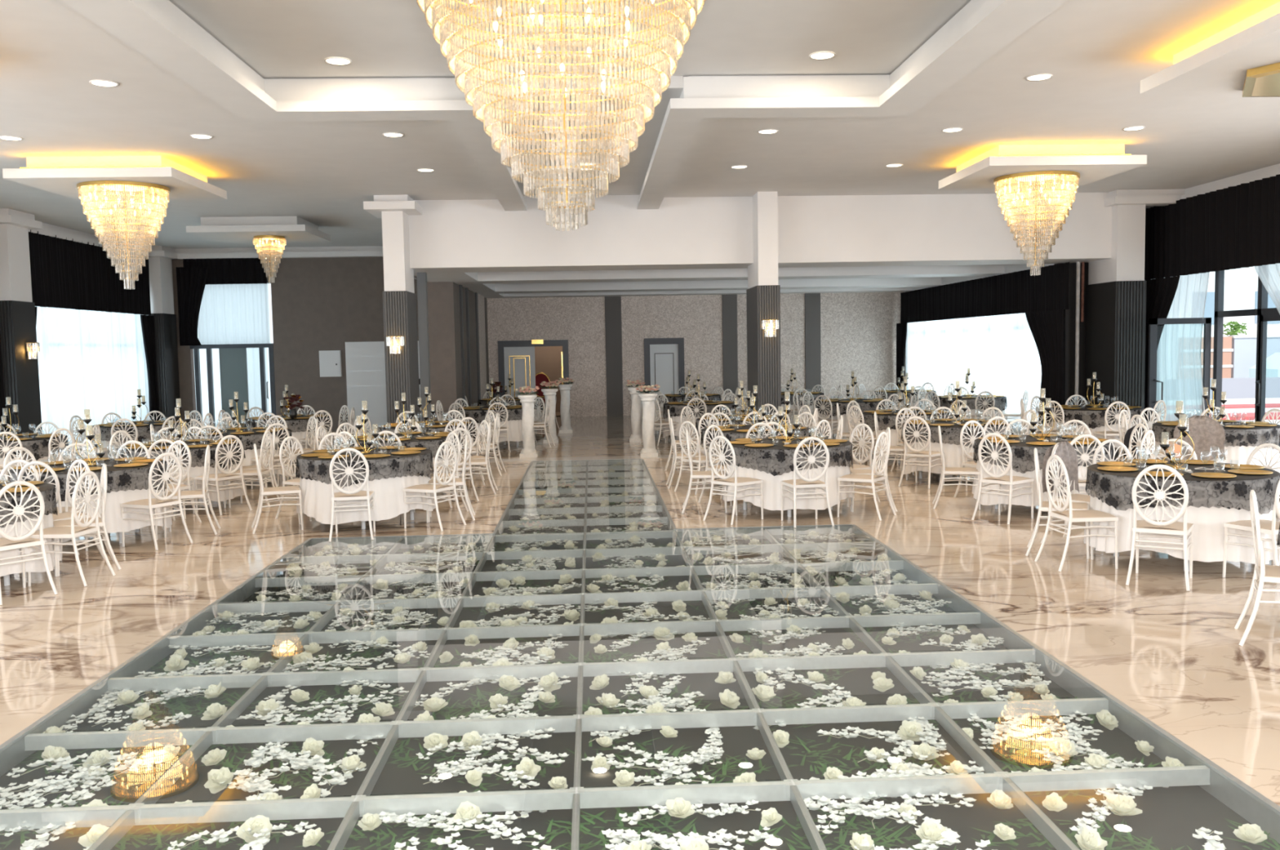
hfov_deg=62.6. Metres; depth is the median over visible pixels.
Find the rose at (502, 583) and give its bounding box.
[495,578,511,587]
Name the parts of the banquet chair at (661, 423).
leg, seat, seat frame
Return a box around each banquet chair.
[0,422,17,435]
[0,431,22,479]
[0,459,40,481]
[0,480,57,604]
[3,446,35,479]
[17,461,88,560]
[27,471,115,586]
[34,421,60,434]
[48,427,75,461]
[52,458,104,558]
[53,463,121,576]
[58,442,96,461]
[66,423,101,461]
[68,414,93,457]
[71,418,111,458]
[82,439,97,458]
[101,412,123,423]
[109,430,133,458]
[111,417,137,457]
[115,440,151,458]
[120,452,192,550]
[144,410,166,420]
[146,439,195,519]
[150,423,155,441]
[153,426,190,498]
[161,415,186,440]
[161,440,201,528]
[163,444,221,537]
[182,418,203,437]
[183,426,208,440]
[187,409,202,431]
[194,435,252,515]
[195,425,222,439]
[202,413,213,429]
[216,416,240,429]
[217,409,229,429]
[222,412,233,429]
[228,431,280,507]
[242,427,281,497]
[246,406,265,418]
[249,422,294,488]
[251,443,303,533]
[257,412,280,427]
[265,415,287,477]
[275,435,311,520]
[281,416,315,478]
[286,417,318,480]
[297,404,315,414]
[300,409,333,449]
[315,425,330,449]
[318,432,349,449]
[327,406,355,448]
[328,447,375,542]
[332,404,349,448]
[333,431,357,448]
[335,422,358,448]
[353,418,365,436]
[358,413,372,435]
[370,430,401,447]
[394,419,421,433]
[395,410,418,422]
[395,418,422,433]
[403,440,466,531]
[413,431,468,511]
[427,435,475,522]
[430,427,479,502]
[435,400,444,420]
[443,409,465,422]
[444,418,471,480]
[448,402,479,436]
[453,398,468,422]
[455,417,484,479]
[456,422,497,494]
[461,419,493,490]
[467,413,506,475]
[471,410,502,472]
[482,391,493,398]
[487,402,511,452]
[488,396,506,405]
[498,394,515,405]
[533,396,546,442]
[533,399,555,447]
[541,395,559,431]
[640,419,666,443]
[652,390,665,430]
[653,393,682,440]
[653,397,679,445]
[665,408,697,471]
[666,417,706,488]
[674,421,719,494]
[676,386,691,394]
[676,405,697,463]
[681,429,727,513]
[684,390,701,401]
[686,397,706,431]
[691,392,708,401]
[697,413,719,479]
[697,424,732,506]
[702,435,763,524]
[707,412,732,426]
[711,386,724,399]
[711,404,732,415]
[721,388,733,401]
[722,392,737,402]
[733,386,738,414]
[735,395,747,414]
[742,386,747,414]
[742,411,768,424]
[745,422,776,438]
[756,404,777,415]
[757,422,786,438]
[769,411,791,424]
[780,436,834,528]
[781,384,790,391]
[789,387,811,429]
[795,392,818,426]
[795,411,816,436]
[797,404,811,426]
[802,391,814,424]
[810,407,817,436]
[811,384,825,395]
[811,386,836,424]
[813,395,842,439]
[813,419,831,438]
[827,390,844,436]
[835,415,842,439]
[836,385,841,398]
[836,402,866,459]
[837,431,896,520]
[846,400,866,457]
[847,405,884,464]
[847,426,897,511]
[848,423,879,506]
[855,385,860,397]
[857,383,866,398]
[860,390,877,398]
[872,386,897,408]
[873,411,908,479]
[875,399,897,409]
[884,382,898,390]
[885,393,901,409]
[890,407,916,474]
[893,390,905,409]
[896,406,927,468]
[897,416,944,488]
[904,386,927,408]
[909,394,912,407]
[911,390,917,406]
[914,398,935,409]
[917,387,929,409]
[922,382,934,390]
[924,391,940,409]
[927,384,952,408]
[929,406,955,419]
[932,425,981,509]
[948,382,955,395]
[948,400,967,418]
[951,386,969,395]
[953,420,985,497]
[957,404,971,419]
[965,416,1010,485]
[967,391,995,420]
[971,432,1034,524]
[980,406,1004,420]
[1000,389,1031,431]
[1004,418,1035,435]
[1020,398,1051,435]
[1020,408,1037,435]
[1025,447,1089,559]
[1030,395,1047,433]
[1034,454,1118,571]
[1040,441,1095,550]
[1041,412,1046,433]
[1043,400,1081,435]
[1057,419,1091,435]
[1064,434,1104,527]
[1065,394,1087,404]
[1092,439,1131,464]
[1093,400,1130,455]
[1117,408,1152,461]
[1120,412,1162,460]
[1125,464,1194,591]
[1127,423,1148,460]
[1128,414,1178,459]
[1138,429,1155,458]
[1139,407,1160,446]
[1150,400,1166,442]
[1152,438,1197,460]
[1182,457,1221,462]
[1200,406,1229,419]
[1222,479,1279,577]
[1234,489,1279,645]
[1246,443,1279,506]
[1261,408,1279,454]
[1271,513,1279,563]
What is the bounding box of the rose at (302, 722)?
[296,720,310,724]
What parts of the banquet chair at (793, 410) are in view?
leg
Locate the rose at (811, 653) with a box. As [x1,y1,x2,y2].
[808,651,819,655]
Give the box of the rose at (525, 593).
[522,591,533,595]
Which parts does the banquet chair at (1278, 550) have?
leg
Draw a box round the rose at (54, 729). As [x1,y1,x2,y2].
[43,724,66,733]
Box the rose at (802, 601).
[796,597,809,604]
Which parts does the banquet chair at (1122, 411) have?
leg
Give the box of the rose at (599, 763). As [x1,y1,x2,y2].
[591,754,611,772]
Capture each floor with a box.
[0,413,1279,805]
[0,471,1279,849]
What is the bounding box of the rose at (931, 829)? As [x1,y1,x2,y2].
[915,817,948,843]
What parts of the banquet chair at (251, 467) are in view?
seat, seat frame, leg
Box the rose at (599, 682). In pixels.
[589,673,609,689]
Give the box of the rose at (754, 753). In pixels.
[746,746,766,759]
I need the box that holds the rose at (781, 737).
[773,729,789,747]
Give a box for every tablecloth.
[0,436,66,479]
[0,490,62,576]
[9,464,172,542]
[91,423,186,457]
[120,444,247,501]
[186,431,293,478]
[245,417,333,449]
[296,453,435,524]
[350,436,462,486]
[378,426,475,455]
[459,408,522,442]
[478,399,542,427]
[658,395,719,417]
[662,404,735,438]
[697,420,777,453]
[700,429,809,479]
[722,444,854,510]
[781,393,823,424]
[816,401,889,436]
[859,413,951,456]
[873,392,935,409]
[901,425,1010,474]
[933,397,1005,420]
[972,444,1111,506]
[1048,408,1142,448]
[1083,469,1278,564]
[1153,426,1279,472]
[1275,582,1279,600]
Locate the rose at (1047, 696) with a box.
[1040,693,1057,699]
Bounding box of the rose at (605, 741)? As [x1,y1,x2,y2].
[595,735,613,746]
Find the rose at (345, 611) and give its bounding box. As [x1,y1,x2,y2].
[338,607,355,617]
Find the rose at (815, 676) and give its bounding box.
[807,671,825,682]
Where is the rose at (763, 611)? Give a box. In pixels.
[758,608,770,617]
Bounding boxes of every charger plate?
[0,480,8,483]
[0,486,39,492]
[2,480,44,486]
[5,437,31,440]
[13,465,49,469]
[16,433,38,435]
[28,467,65,471]
[35,435,61,437]
[37,433,62,435]
[44,461,70,464]
[67,466,102,471]
[80,457,110,461]
[93,423,113,425]
[103,424,124,426]
[113,462,148,466]
[114,457,146,460]
[124,445,150,448]
[126,443,152,445]
[127,423,147,426]
[128,458,162,462]
[132,420,152,422]
[152,445,173,448]
[154,422,173,424]
[186,438,212,441]
[187,444,212,447]
[199,432,223,435]
[208,439,235,441]
[209,441,236,444]
[225,426,247,429]
[230,431,253,434]
[250,426,273,429]
[255,430,279,432]
[265,427,288,430]
[295,417,310,418]
[301,453,331,456]
[312,448,341,452]
[318,454,349,458]
[340,446,368,449]
[353,435,373,438]
[359,437,383,439]
[360,453,391,457]
[377,445,405,448]
[381,424,397,426]
[384,437,410,440]
[391,450,421,454]
[397,447,426,450]
[398,431,422,434]
[415,436,441,439]
[425,425,446,426]
[425,431,449,434]
[432,420,450,422]
[434,433,454,436]
[668,402,683,404]
[705,402,719,404]
[706,426,729,428]
[710,428,734,431]
[718,401,733,403]
[722,424,745,426]
[728,414,746,416]
[729,440,755,444]
[734,438,762,440]
[736,429,758,431]
[737,418,756,420]
[744,443,773,446]
[766,428,788,431]
[768,435,795,439]
[777,424,800,426]
[782,444,813,447]
[783,426,806,429]
[797,436,824,439]
[810,442,839,445]
[822,439,847,442]
[862,400,879,401]
[864,410,884,412]
[871,412,892,413]
[875,408,895,411]
[907,422,931,424]
[910,419,932,422]
[929,423,954,426]
[930,410,950,413]
[932,418,955,420]
[959,423,984,426]
[962,396,976,398]
[962,418,985,421]
[977,436,1008,439]
[981,420,1003,422]
[982,422,1005,424]
[990,440,1020,443]
[993,434,1021,437]
[1026,441,1057,444]
[1028,433,1057,436]
[1052,405,1070,407]
[1061,435,1084,438]
[1062,407,1081,408]
[1067,440,1094,444]
[1078,438,1107,441]
[1085,404,1104,405]
[1087,408,1106,409]
[1096,461,1136,466]
[1097,466,1138,471]
[1111,407,1132,408]
[1120,405,1141,408]
[1128,458,1167,463]
[1143,471,1183,476]
[1157,421,1179,422]
[1161,422,1178,425]
[1176,459,1217,464]
[1191,471,1236,477]
[1214,419,1237,422]
[1221,463,1264,469]
[1224,425,1254,427]
[1227,469,1273,474]
[1240,421,1269,423]
[1247,423,1276,426]
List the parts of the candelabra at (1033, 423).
stem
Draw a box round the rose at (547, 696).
[537,690,555,702]
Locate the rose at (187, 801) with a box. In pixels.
[173,799,192,803]
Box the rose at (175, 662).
[163,653,189,671]
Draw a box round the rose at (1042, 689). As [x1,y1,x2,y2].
[1033,684,1049,694]
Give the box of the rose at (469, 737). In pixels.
[461,730,482,751]
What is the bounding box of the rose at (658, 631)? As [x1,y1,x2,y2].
[653,626,674,640]
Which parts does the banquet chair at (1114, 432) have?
leg, seat, seat frame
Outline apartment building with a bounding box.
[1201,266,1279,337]
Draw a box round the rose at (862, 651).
[853,649,866,654]
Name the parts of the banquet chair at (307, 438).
seat, leg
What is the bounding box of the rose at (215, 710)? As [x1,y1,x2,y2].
[200,702,226,719]
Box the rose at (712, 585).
[705,582,715,589]
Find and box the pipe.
[1074,262,1084,404]
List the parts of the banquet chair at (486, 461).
seat, seat frame, leg, leg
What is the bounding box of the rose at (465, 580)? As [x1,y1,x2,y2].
[458,577,469,586]
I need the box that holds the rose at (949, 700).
[943,698,958,702]
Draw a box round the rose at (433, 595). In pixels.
[426,593,443,597]
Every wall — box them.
[171,256,418,431]
[426,281,489,421]
[486,291,903,417]
[903,263,1054,433]
[1054,262,1088,404]
[1200,336,1233,377]
[1209,377,1279,399]
[1227,334,1279,377]
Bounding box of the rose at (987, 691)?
[981,686,997,697]
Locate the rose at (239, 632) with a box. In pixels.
[236,629,248,634]
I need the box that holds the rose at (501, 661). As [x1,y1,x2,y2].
[492,657,513,666]
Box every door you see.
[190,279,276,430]
[345,340,421,429]
[497,339,568,397]
[644,337,684,408]
[1146,317,1211,429]
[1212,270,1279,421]
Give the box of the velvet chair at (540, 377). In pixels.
[535,372,551,403]
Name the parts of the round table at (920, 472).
leg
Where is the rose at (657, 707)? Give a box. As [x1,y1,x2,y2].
[644,701,667,712]
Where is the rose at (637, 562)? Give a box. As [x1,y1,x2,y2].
[633,560,643,565]
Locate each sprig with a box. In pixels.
[0,759,146,806]
[0,777,116,800]
[0,789,94,808]
[0,824,75,836]
[4,760,162,792]
[6,750,167,777]
[20,822,75,849]
[48,749,172,773]
[58,702,122,732]
[87,687,119,726]
[94,671,155,705]
[99,687,204,726]
[103,711,191,731]
[109,666,210,695]
[151,662,240,676]
[152,671,204,697]
[163,655,249,675]
[167,821,316,849]
[168,644,208,650]
[172,666,253,675]
[191,644,290,656]
[205,611,275,624]
[205,623,280,635]
[206,611,288,624]
[218,756,342,789]
[226,613,266,628]
[231,659,278,674]
[233,743,291,799]
[235,704,348,723]
[239,826,276,849]
[240,768,271,800]
[243,746,342,785]
[244,612,343,628]
[248,595,287,602]
[254,587,317,598]
[263,670,317,700]
[263,694,286,725]
[265,741,311,761]
[270,653,331,687]
[274,693,394,714]
[275,590,342,599]
[283,659,394,671]
[290,583,317,589]
[297,591,361,599]
[298,561,346,572]
[302,565,353,575]
[309,568,341,576]
[320,743,366,797]
[321,612,355,631]
[324,545,385,554]
[325,653,351,671]
[328,639,417,653]
[328,704,383,744]
[329,547,350,555]
[335,679,408,696]
[338,560,357,573]
[342,545,379,552]
[344,618,431,631]
[346,626,418,653]
[346,649,430,667]
[350,610,420,624]
[360,588,392,612]
[363,614,430,630]
[364,610,437,619]
[378,809,528,826]
[379,566,420,573]
[386,606,412,620]
[387,580,431,586]
[393,591,469,598]
[394,836,419,849]
[395,557,445,568]
[400,559,453,568]
[403,582,466,592]
[405,561,475,569]
[409,815,545,845]
[413,675,497,707]
[415,733,524,759]
[418,582,438,597]
[421,750,525,783]
[422,542,454,551]
[426,548,484,552]
[429,544,494,551]
[431,760,539,788]
[431,831,558,849]
[432,580,444,590]
[438,732,501,782]
[444,702,524,719]
[447,712,555,739]
[460,648,542,664]
[464,651,552,665]
[464,675,570,685]
[469,712,551,719]
[471,613,534,624]
[473,662,513,666]
[474,589,533,596]
[475,611,546,626]
[476,790,546,814]
[477,541,495,551]
[478,620,542,626]
[480,734,568,764]
[482,586,547,591]
[484,646,512,666]
[486,593,535,613]
[488,583,573,595]
[493,591,521,607]
[493,640,568,649]
[495,555,546,571]
[496,564,540,570]
[505,568,519,586]
[506,684,545,717]
[511,531,538,544]
[511,539,537,547]
[511,543,524,560]
[512,613,565,626]
[513,526,544,533]
[518,602,575,612]
[520,538,577,548]
[521,582,586,595]
[524,513,559,519]
[524,555,575,568]
[525,633,562,660]
[528,526,569,531]
[530,560,551,570]
[532,492,580,497]
[536,502,570,507]
[542,557,556,569]
[545,512,572,519]
[576,604,658,611]
[582,752,714,783]
[584,589,651,606]
[588,707,676,742]
[591,577,658,585]
[592,493,615,496]
[593,546,639,560]
[594,697,694,710]
[595,513,622,518]
[595,541,646,547]
[600,630,671,638]
[601,828,680,849]
[602,537,629,545]
[603,726,652,738]
[604,511,627,515]
[604,828,633,849]
[605,564,649,568]
[605,567,618,586]
[606,525,652,531]
[608,584,671,591]
[608,631,647,651]
[609,671,679,679]
[610,554,667,561]
[611,500,656,506]
[613,648,688,662]
[613,742,713,764]
[616,509,661,517]
[617,614,642,622]
[618,671,662,697]
[618,690,704,714]
[618,801,710,825]
[619,555,636,567]
[622,612,710,621]
[625,696,706,711]
[628,826,780,847]
[629,631,685,636]
[630,490,644,495]
[630,600,657,615]
[631,543,655,547]
[633,745,721,786]
[637,537,653,546]
[638,522,667,527]
[646,573,663,582]
[648,637,710,660]
[648,650,686,660]
[648,675,685,703]
[657,648,688,660]
[657,782,760,817]
[688,540,737,545]
[695,534,724,546]
[697,535,737,543]
[698,556,773,563]
[701,579,762,587]
[703,584,769,590]
[703,726,724,764]
[706,837,744,849]
[709,600,728,610]
[712,551,733,563]
[715,551,769,560]
[715,569,783,580]
[717,533,742,539]
[717,586,780,604]
[720,561,743,564]
[727,584,792,589]
[729,582,749,589]
[735,653,785,691]
[737,647,842,657]
[739,613,821,618]
[743,560,788,574]
[746,626,826,639]
[749,602,833,612]
[749,613,806,617]
[751,610,777,632]
[752,702,844,729]
[756,573,789,587]
[763,642,845,657]
[768,605,816,617]
[768,626,813,644]
[773,652,792,680]
[775,641,831,674]
[776,673,852,703]
[777,570,803,582]
[778,537,814,542]
[784,533,844,541]
[794,689,850,707]
[799,532,855,540]
[800,548,846,554]
[800,556,824,574]
[800,768,928,780]
[804,795,951,832]
[806,548,849,557]
[808,549,852,559]
[810,551,861,562]
[815,791,897,833]
[816,725,934,759]
[831,591,901,599]
[831,608,913,616]
[834,593,875,599]
[838,568,877,577]
[842,760,985,778]
[843,547,871,552]
[844,548,859,559]
[851,596,934,605]
[851,836,992,849]
[857,750,963,794]
[861,791,976,828]
[870,568,900,582]
[871,743,912,800]
[873,599,951,610]
[881,622,941,642]
[882,604,937,614]
[885,625,967,636]
[887,579,920,598]
[889,608,942,630]
[891,575,917,583]
[897,829,960,849]
[901,702,941,746]
[916,720,950,755]
[920,635,1004,650]
[920,662,1004,684]
[924,663,976,679]
[928,675,1048,687]
[932,675,1051,696]
[962,639,978,650]
[967,712,1097,746]
[969,662,1034,675]
[978,714,1031,748]
[989,694,1093,721]
[1004,722,1102,742]
[1009,648,1044,683]
[1011,760,1122,772]
[1031,746,1144,768]
[1043,750,1113,799]
[1045,713,1092,750]
[1068,783,1138,833]
[1103,785,1168,798]
[1192,826,1226,849]
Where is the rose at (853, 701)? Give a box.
[841,696,866,706]
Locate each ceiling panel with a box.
[2,155,226,200]
[186,216,330,243]
[938,143,1146,189]
[1140,1,1279,93]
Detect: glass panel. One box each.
[519,479,586,488]
[523,471,586,480]
[526,466,586,473]
[586,464,646,471]
[586,471,649,479]
[586,477,653,486]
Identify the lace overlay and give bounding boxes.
[0,434,69,461]
[0,481,57,527]
[8,457,169,503]
[90,421,188,443]
[116,440,245,469]
[186,427,293,450]
[244,414,330,432]
[295,447,434,488]
[348,432,463,459]
[377,422,475,440]
[455,405,522,424]
[477,397,542,409]
[658,393,720,405]
[662,400,736,418]
[694,415,791,437]
[700,424,811,453]
[721,437,853,475]
[781,391,824,406]
[815,398,891,417]
[859,409,954,431]
[871,390,936,404]
[900,419,1013,448]
[932,395,1007,411]
[973,435,1115,473]
[1047,404,1145,428]
[1084,460,1279,514]
[1151,421,1279,450]
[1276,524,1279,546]
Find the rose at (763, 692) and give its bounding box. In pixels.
[751,684,776,701]
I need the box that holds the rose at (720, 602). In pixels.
[716,600,729,608]
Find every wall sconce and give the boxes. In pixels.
[26,342,39,359]
[386,335,404,353]
[761,319,778,337]
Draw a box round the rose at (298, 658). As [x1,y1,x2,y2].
[292,651,312,666]
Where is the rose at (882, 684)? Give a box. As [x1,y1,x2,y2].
[872,676,893,691]
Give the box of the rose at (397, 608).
[391,605,403,613]
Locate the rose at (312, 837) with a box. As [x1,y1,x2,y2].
[302,826,324,847]
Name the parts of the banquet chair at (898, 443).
leg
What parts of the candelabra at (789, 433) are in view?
stem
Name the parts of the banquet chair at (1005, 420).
leg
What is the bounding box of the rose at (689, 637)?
[681,632,697,641]
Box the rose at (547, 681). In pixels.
[537,671,561,692]
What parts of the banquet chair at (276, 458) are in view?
leg, seat, seat frame, leg, leg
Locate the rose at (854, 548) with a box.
[848,546,860,554]
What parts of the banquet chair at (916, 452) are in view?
leg, leg, seat, seat frame, leg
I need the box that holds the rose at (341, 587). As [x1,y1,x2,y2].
[336,582,347,591]
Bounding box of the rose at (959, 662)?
[950,657,969,671]
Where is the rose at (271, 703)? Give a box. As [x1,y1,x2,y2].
[255,697,279,716]
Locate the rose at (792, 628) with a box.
[786,624,801,635]
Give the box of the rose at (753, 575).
[747,571,759,580]
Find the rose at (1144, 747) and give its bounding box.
[1134,740,1154,755]
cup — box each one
[76,429,85,434]
[83,418,92,424]
[85,435,94,439]
[93,443,102,448]
[96,452,105,457]
[168,427,174,432]
[173,415,181,420]
[175,406,182,410]
[355,425,362,430]
[360,409,368,414]
[360,418,368,423]
[365,441,373,446]
[371,433,378,438]
[777,415,784,420]
[783,400,791,405]
[786,431,793,436]
[793,423,799,428]
[1029,428,1036,433]
[1030,421,1037,426]
[1039,397,1046,402]
[1044,407,1052,412]
[1160,444,1170,450]
[1164,453,1175,459]
[1173,413,1185,419]
[1177,426,1187,433]
[1179,431,1190,437]
[1209,386,1217,391]
[1218,413,1225,418]
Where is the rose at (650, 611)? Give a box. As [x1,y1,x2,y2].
[642,607,660,617]
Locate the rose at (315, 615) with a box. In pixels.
[306,610,322,621]
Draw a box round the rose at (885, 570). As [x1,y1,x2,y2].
[882,568,892,574]
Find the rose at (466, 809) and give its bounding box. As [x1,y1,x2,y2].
[453,800,482,825]
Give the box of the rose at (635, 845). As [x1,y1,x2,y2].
[623,839,652,849]
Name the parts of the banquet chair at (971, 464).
leg, seat frame, seat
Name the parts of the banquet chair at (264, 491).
leg, leg, seat frame, seat, leg, leg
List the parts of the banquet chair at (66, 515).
seat, seat frame, leg, leg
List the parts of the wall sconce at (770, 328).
plate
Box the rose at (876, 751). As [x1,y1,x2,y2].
[867,746,885,761]
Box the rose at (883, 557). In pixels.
[877,553,890,560]
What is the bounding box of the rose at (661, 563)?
[656,560,666,566]
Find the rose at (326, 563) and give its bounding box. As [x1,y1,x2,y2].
[320,560,330,568]
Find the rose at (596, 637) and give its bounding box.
[589,633,601,643]
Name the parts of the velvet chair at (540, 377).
backrest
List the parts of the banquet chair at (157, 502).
leg, seat, seat frame, leg, leg, leg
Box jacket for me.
[1173,415,1226,461]
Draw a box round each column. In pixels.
[0,223,42,435]
[143,256,181,421]
[363,195,422,423]
[746,191,781,415]
[1084,204,1146,408]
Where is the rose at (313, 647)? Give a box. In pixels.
[302,641,322,653]
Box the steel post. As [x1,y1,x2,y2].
[416,272,431,422]
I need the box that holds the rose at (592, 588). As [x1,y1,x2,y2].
[586,582,602,592]
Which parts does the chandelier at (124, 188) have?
canopy plate, rod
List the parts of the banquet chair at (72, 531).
leg, leg, seat, seat frame, leg, leg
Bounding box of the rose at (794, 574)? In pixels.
[791,572,800,577]
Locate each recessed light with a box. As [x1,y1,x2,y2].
[0,135,22,141]
[89,79,119,87]
[190,133,213,139]
[324,57,351,66]
[382,132,404,137]
[417,168,434,172]
[578,166,595,170]
[730,164,747,168]
[757,128,777,134]
[808,51,835,60]
[885,163,902,167]
[942,127,963,133]
[1026,73,1053,81]
[1122,125,1145,131]
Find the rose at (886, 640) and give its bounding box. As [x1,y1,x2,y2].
[881,635,896,644]
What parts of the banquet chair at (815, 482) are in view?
leg, leg, seat, seat frame, leg, leg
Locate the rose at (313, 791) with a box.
[300,783,321,798]
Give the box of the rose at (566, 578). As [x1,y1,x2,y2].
[558,573,573,583]
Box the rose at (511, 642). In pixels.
[502,637,519,649]
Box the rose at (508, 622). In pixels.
[499,618,519,626]
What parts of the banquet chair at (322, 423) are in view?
seat frame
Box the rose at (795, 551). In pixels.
[788,548,800,555]
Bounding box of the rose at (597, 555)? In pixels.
[591,551,604,561]
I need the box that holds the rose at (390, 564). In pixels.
[386,560,395,567]
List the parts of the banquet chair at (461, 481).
leg, seat, seat frame, leg, leg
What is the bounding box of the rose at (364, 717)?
[355,712,381,722]
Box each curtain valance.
[28,229,151,315]
[182,257,266,284]
[900,262,1069,323]
[1144,173,1279,279]
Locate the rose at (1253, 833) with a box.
[1232,823,1266,843]
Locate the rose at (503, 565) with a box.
[497,563,508,571]
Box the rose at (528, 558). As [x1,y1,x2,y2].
[521,554,535,564]
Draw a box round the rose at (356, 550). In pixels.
[349,546,363,555]
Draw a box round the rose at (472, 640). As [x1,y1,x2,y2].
[464,634,479,645]
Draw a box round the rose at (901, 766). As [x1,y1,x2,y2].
[891,760,911,773]
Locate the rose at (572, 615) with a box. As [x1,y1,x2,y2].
[562,608,580,621]
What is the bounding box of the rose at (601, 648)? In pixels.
[594,644,607,653]
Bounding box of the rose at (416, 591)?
[410,588,422,596]
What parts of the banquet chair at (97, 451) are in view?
seat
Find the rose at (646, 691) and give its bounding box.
[638,684,658,699]
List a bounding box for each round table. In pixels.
[3,573,9,585]
[118,528,139,542]
[320,509,413,528]
[742,499,832,516]
[919,471,961,483]
[1113,551,1244,571]
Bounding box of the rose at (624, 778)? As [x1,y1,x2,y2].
[613,769,635,786]
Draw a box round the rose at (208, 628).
[201,624,215,635]
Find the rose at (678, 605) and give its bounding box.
[671,599,686,611]
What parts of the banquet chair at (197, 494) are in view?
leg, leg, seat, seat frame, leg, leg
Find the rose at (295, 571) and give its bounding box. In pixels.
[287,564,302,576]
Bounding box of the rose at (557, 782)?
[547,776,568,789]
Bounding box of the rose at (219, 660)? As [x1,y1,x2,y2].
[211,657,226,667]
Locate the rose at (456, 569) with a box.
[452,565,462,572]
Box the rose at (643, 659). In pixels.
[636,657,649,661]
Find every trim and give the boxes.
[0,163,1279,259]
[61,0,1067,210]
[458,284,480,407]
[477,293,487,399]
[488,454,673,462]
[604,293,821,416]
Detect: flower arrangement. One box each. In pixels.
[515,386,539,394]
[540,381,560,388]
[555,377,574,383]
[626,379,645,386]
[635,384,660,392]
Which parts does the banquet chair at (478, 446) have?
seat, leg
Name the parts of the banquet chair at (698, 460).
leg, leg, seat frame, seat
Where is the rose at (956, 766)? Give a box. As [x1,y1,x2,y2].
[944,760,967,774]
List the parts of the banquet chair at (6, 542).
leg, seat, seat frame, leg, leg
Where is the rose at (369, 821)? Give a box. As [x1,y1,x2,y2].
[357,812,382,831]
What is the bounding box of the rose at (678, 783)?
[672,781,688,785]
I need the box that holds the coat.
[1123,424,1149,461]
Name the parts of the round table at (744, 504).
leg, leg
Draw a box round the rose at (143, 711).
[130,702,152,719]
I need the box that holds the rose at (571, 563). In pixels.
[564,560,575,567]
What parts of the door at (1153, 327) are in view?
bow handle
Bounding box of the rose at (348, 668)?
[343,666,355,670]
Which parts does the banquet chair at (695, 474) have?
leg, leg, seat frame, seat, leg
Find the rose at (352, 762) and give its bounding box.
[340,754,366,773]
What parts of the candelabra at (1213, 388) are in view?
stem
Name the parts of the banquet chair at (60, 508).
leg, seat, leg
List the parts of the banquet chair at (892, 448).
leg, seat frame, seat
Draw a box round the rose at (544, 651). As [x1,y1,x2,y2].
[536,646,555,658]
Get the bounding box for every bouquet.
[283,394,303,418]
[488,381,503,399]
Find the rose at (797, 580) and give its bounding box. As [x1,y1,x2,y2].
[789,576,803,585]
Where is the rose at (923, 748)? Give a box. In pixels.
[910,742,939,760]
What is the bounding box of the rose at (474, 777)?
[465,769,482,786]
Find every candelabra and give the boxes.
[0,397,19,438]
[75,414,105,465]
[131,392,148,423]
[168,401,191,444]
[228,391,248,431]
[280,387,293,417]
[355,400,378,453]
[393,396,416,436]
[417,387,435,425]
[485,380,500,408]
[503,376,515,399]
[684,372,694,395]
[693,376,706,403]
[733,384,751,417]
[746,389,766,428]
[777,391,799,442]
[786,370,797,393]
[845,373,858,400]
[897,368,908,391]
[897,379,915,412]
[946,384,967,422]
[962,368,976,396]
[1029,393,1054,440]
[1086,375,1104,407]
[1160,404,1194,469]
[1202,382,1226,421]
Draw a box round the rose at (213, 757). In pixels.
[200,747,226,765]
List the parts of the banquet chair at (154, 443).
seat frame, leg, leg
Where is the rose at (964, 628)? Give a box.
[958,625,970,632]
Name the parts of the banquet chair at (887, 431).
seat, seat frame, leg, leg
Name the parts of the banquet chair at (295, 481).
leg, seat frame, seat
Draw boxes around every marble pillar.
[517,394,537,457]
[541,388,558,443]
[558,384,573,433]
[627,386,644,442]
[638,393,657,457]
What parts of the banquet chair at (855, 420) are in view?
leg, seat frame, seat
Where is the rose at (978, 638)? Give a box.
[970,633,989,645]
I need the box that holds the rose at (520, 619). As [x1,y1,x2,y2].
[515,616,528,624]
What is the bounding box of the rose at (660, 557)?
[653,553,667,560]
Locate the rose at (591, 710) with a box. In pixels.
[584,706,602,715]
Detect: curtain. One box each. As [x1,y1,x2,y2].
[0,330,7,434]
[35,306,37,324]
[35,306,149,449]
[140,314,159,421]
[176,266,207,345]
[197,282,270,344]
[246,347,269,417]
[896,322,906,389]
[905,312,1041,431]
[1025,309,1065,433]
[1144,275,1180,421]
[1154,271,1209,421]
[1253,262,1279,453]
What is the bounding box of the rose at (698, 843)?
[679,837,708,849]
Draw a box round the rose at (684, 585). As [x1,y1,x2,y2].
[675,580,691,590]
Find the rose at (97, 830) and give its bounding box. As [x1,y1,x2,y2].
[77,823,109,847]
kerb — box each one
[1209,398,1279,404]
[1209,403,1279,408]
[1209,407,1279,413]
[1209,412,1279,420]
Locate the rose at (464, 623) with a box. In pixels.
[458,620,477,627]
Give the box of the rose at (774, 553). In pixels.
[770,551,779,556]
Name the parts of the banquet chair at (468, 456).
seat, seat frame, leg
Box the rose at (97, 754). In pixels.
[82,749,111,768]
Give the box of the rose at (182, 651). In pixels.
[168,647,187,659]
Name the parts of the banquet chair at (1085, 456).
seat frame, seat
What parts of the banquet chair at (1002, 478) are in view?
leg, leg, seat, seat frame, leg, leg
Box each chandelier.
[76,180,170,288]
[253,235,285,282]
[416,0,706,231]
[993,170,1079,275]
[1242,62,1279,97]
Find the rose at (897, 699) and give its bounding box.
[885,693,906,704]

